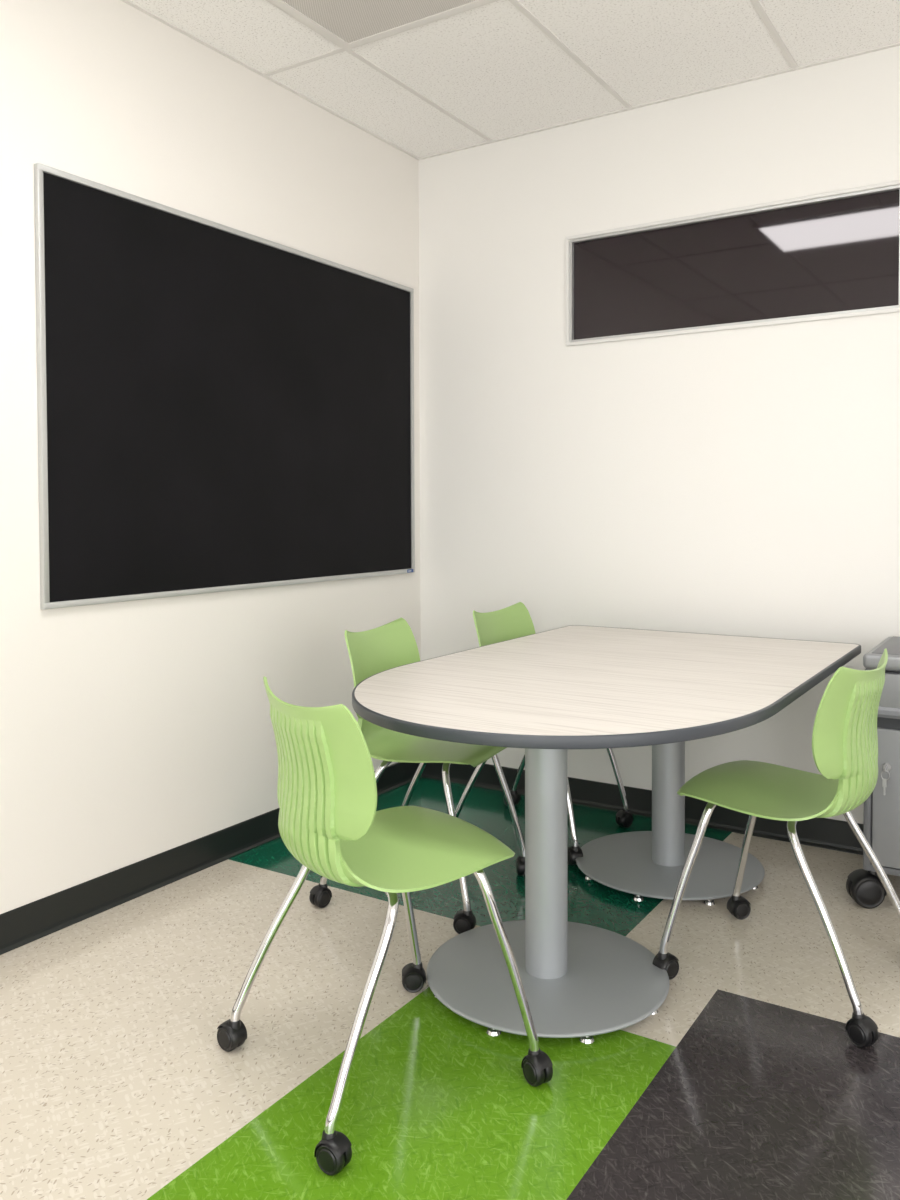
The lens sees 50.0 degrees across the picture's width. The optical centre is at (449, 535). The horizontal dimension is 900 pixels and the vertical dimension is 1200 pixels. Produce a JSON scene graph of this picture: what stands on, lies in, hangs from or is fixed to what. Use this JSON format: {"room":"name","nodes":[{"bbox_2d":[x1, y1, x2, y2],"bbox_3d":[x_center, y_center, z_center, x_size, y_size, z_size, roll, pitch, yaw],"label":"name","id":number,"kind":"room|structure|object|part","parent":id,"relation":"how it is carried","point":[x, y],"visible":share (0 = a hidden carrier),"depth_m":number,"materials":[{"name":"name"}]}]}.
{"room":"meeting room","nodes":[
{"label":"meeting room","id":0,"kind":"room"},
{"bbox_2d":[0,0,420,913],"bbox_3d":[-1.598,-0.272,2.043,0.100,2.813,5.500,1,2,32],"label":"wall","id":1,"kind":"structure","parent":0,"point":[131,732],"depth_m":2.98,"materials":[{"name":"white paint"}]},
{"bbox_2d":[0,762,421,954],"bbox_3d":[-1.571,1.085,2.006,0.016,0.102,5.400,1,2,32],"label":"baseboard","id":2,"kind":"structure","parent":1,"relation":"attached to","point":[25,924],"depth_m":2.98,"materials":[{"name":"black rubber"}]},
{"bbox_2d":[34,163,414,609],"bbox_3d":[-0.646,-0.429,3.421,0.020,1.225,1.808,1,2,32],"label":"chalkboard","id":3,"kind":"object","parent":1,"relation":"attached to","point":[221,408],"visible":1,"depth_m":3.17,"materials":[{"name":"black metal"}]},
{"bbox_2d":[0,778,899,1199],"bbox_3d":[0.279,1.161,0.831,4.400,0.001,5.400,1,2,32],"label":"floor","id":4,"kind":"structure","parent":0,"point":[748,1081],"depth_m":2.09,"materials":[{"name":"beige tile"}]},
{"bbox_2d":[217,676,552,1175],"bbox_3d":[-0.152,0.718,2.051,0.533,0.824,0.545,-1,2,-34],"label":"office chair","id":5,"kind":"object","parent":4,"relation":"on","point":[329,820],"visible":1,"depth_m":1.92,"materials":[{"name":"green plastic"}]},
{"bbox_3d":[-0.321,0.876,2.116,0.309,0.392,0.117,0,2,18],"label":"leg","id":6,"kind":"part","parent":5,"relation":"part of","materials":[{"name":"silver metal"}]},
{"bbox_3d":[-0.292,0.448,1.948,0.089,0.279,0.435,-1,2,-34],"label":"backrest","id":7,"kind":"part","parent":5,"relation":"part of","materials":[{"name":"green plastic"}]},
{"bbox_3d":[-0.158,0.882,1.872,0.117,0.392,0.309,0,2,5],"label":"leg","id":8,"kind":"part","parent":5,"relation":"part of","materials":[{"name":"silver metal"}]},
{"bbox_3d":[-0.134,0.628,2.059,0.443,0.110,0.440,-1,2,-34],"label":"seat","id":9,"kind":"part","parent":5,"relation":"part of","materials":[{"name":"green plastic"}]},
{"bbox_3d":[-0.090,0.858,2.250,0.081,0.418,0.266,0,2,-10],"label":"leg","id":10,"kind":"part","parent":5,"relation":"part of","materials":[{"name":"silver metal"}]},
{"bbox_3d":[0.054,0.863,2.034,0.266,0.418,0.081,1,2,32],"label":"leg","id":11,"kind":"part","parent":5,"relation":"part of","materials":[{"name":"silver metal"}]},
{"bbox_2d":[309,617,524,933],"bbox_3d":[-0.075,0.692,2.994,0.559,0.824,0.544,0,2,24],"label":"office chair","id":12,"kind":"object","parent":4,"relation":"on","point":[393,644],"visible":0.57,"depth_m":2.97,"materials":[{"name":"green plastic"}]},
{"bbox_3d":[-0.231,0.854,2.908,0.309,0.392,0.117,-1,2,-27],"label":"leg","id":13,"kind":"part","parent":12,"relation":"part of","materials":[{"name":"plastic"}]},
{"bbox_3d":[-0.227,0.418,3.056,0.089,0.279,0.435,0,2,24],"label":"backrest","id":14,"kind":"part","parent":12,"relation":"part of","materials":[{"name":"green plastic"}]},
{"bbox_3d":[-0.109,0.847,3.176,0.117,0.392,0.309,-1,2,-14],"label":"leg","id":15,"kind":"part","parent":12,"relation":"part of","materials":[{"name":"silver metal"}]},
{"bbox_3d":[-0.054,0.604,2.983,0.443,0.110,0.440,0,2,24],"label":"seat","id":16,"kind":"part","parent":12,"relation":"part of","materials":[{"name":"green plastic"}]},
{"bbox_3d":[0.019,0.842,2.813,0.081,0.418,0.266,0,2,1],"label":"leg","id":17,"kind":"part","parent":12,"relation":"part of","materials":[{"name":"silver metal"}]},
{"bbox_3d":[0.127,0.835,3.050,0.266,0.418,0.081,-2,2,-42],"label":"leg","id":18,"kind":"part","parent":12,"relation":"part of","materials":[{"name":"silver metal"}]},
{"bbox_2d":[455,602,633,864],"bbox_3d":[0.327,0.676,3.518,0.547,0.824,0.518,1,2,31],"label":"office chair","id":19,"kind":"object","parent":4,"relation":"on","point":[514,621],"visible":0.3,"depth_m":3.59,"materials":[{"name":"green plastic"}]},
{"bbox_3d":[0.166,0.838,3.451,0.309,0.392,0.117,-1,2,-20],"label":"leg","id":20,"kind":"part","parent":19,"relation":"part of","materials":[{"name":"silver metal"}]},
{"bbox_3d":[0.189,0.402,3.597,0.089,0.279,0.435,1,2,31],"label":"backrest","id":21,"kind":"part","parent":19,"relation":"part of","materials":[{"name":"green plastic"}]},
{"bbox_3d":[0.319,0.831,3.702,0.117,0.392,0.309,0,2,-7],"label":"leg","id":22,"kind":"part","parent":19,"relation":"part of","materials":[{"name":"silver metal"}]},
{"bbox_3d":[0.402,0.827,3.326,0.081,0.418,0.266,0,2,8],"label":"leg","id":23,"kind":"part","parent":19,"relation":"part of","materials":[{"name":"silver metal"}]},
{"bbox_3d":[0.538,0.821,3.548,0.266,0.418,0.081,-1,2,-35],"label":"leg","id":24,"kind":"part","parent":19,"relation":"part of","materials":[{"name":"silver metal"}]},
{"bbox_2d":[352,625,860,1044],"bbox_3d":[0.450,0.742,2.746,1.058,0.734,1.761,1,2,32],"label":"conference table","id":25,"kind":"object","parent":4,"relation":"on","point":[547,694],"visible":0.94,"depth_m":2.40,"materials":[{"name":"laminate"}]},
{"bbox_2d":[652,649,899,1047],"bbox_3d":[0.873,0.703,2.455,0.552,0.824,0.532,1,2,39],"label":"office chair","id":26,"kind":"object","parent":4,"relation":"on","point":[844,735],"visible":1,"depth_m":2.32,"materials":[{"name":"green plastic"}]},
{"bbox_3d":[0.660,0.849,2.458,0.266,0.418,0.081,-1,2,-27],"label":"leg","id":27,"kind":"part","parent":26,"relation":"part of","materials":[{"name":"silver metal"}]},
{"bbox_3d":[0.824,0.843,2.660,0.081,0.418,0.266,0,2,15],"label":"leg","id":28,"kind":"part","parent":26,"relation":"part of","materials":[{"name":"silver metal"}]},
{"bbox_3d":[0.849,0.614,2.466,0.443,0.110,0.440,1,2,39],"label":"seat","id":29,"kind":"part","parent":26,"relation":"part of","materials":[{"name":"green plastic"}]},
{"bbox_3d":[0.857,0.867,2.277,0.117,0.392,0.309,0,2,0],"label":"leg","id":30,"kind":"part","parent":26,"relation":"part of","materials":[{"name":"silver metal"}]},
{"bbox_3d":[0.996,0.433,2.342,0.089,0.279,0.435,1,2,39],"label":"backrest","id":31,"kind":"part","parent":26,"relation":"part of","materials":[{"name":"green plastic"}]},
{"bbox_3d":[1.042,0.860,2.506,0.309,0.392,0.117,-1,2,-12],"label":"leg","id":32,"kind":"part","parent":26,"relation":"part of","materials":[{"name":"silver metal"}]},
{"bbox_2d":[846,636,899,908],"bbox_3d":[1.502,0.721,2.905,0.518,0.760,0.486,1,2,32],"label":"cart","id":33,"kind":"object","parent":4,"relation":"on","point":[881,814],"visible":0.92,"depth_m":2.81,"materials":[{"name":"grey"}]},
{"bbox_3d":[1.407,0.765,2.729,0.391,0.402,0.029,1,2,32],"label":"door","id":34,"kind":"part","parent":33,"relation":"part of","materials":[{"name":"silver metal"}]},
{"bbox_3d":[1.397,0.513,2.708,0.387,0.033,0.012,1,2,32],"label":"handle","id":35,"kind":"part","parent":33,"relation":"part of","materials":[{"name":"grey"}]},
{"bbox_3d":[1.406,0.462,2.721,0.391,0.120,0.029,1,2,32],"label":"drawer","id":36,"kind":"part","parent":33,"relation":"part of","materials":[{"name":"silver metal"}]},
{"bbox_2d":[130,0,899,156],"bbox_3d":[0.269,-1.591,0.757,4.400,0.080,5.400,1,2,32],"label":"ceiling","id":37,"kind":"structure","parent":0,"point":[489,66],"depth_m":3.23,"materials":[{"name":"tile"}]},
{"bbox_2d":[269,0,496,49],"bbox_3d":[-0.250,-1.595,2.777,0.586,0.010,0.586,1,2,32],"label":"ceiling vent","id":38,"kind":"object","parent":37,"relation":"in","point":[350,24],"visible":1,"depth_m":2.96,"materials":[{"name":"white"}]},
{"bbox_2d":[121,0,899,159],"bbox_3d":[0.269,-1.550,0.758,4.400,0.008,5.400,1,2,32],"label":"grid","id":39,"kind":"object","parent":37,"relation":"attached to","point":[757,5],"depth_m":3.34,"materials":[{"name":"white metal"}]},
{"bbox_2d":[418,46,899,823],"bbox_3d":[1.750,-0.313,3.112,4.400,2.813,0.100,1,2,32],"label":"wall","id":40,"kind":"structure","parent":0,"point":[742,481],"depth_m":3.65,"materials":[{"name":"white paint"}]},
{"bbox_2d":[422,763,862,854],"bbox_3d":[1.724,1.044,3.099,4.400,0.102,0.016,1,2,32],"label":"baseboard","id":41,"kind":"structure","parent":40,"relation":"attached to","point":[826,833],"depth_m":3.63,"materials":[{"name":"black rubber"}]},
{"bbox_2d":[566,180,899,345],"bbox_3d":[0.998,-0.964,3.535,1.236,0.432,0.062,1,2,32],"label":"window","id":42,"kind":"structure","parent":40,"relation":"in","point":[834,254],"depth_m":3.49,"materials":[{"name":"black glass"}]}
]}

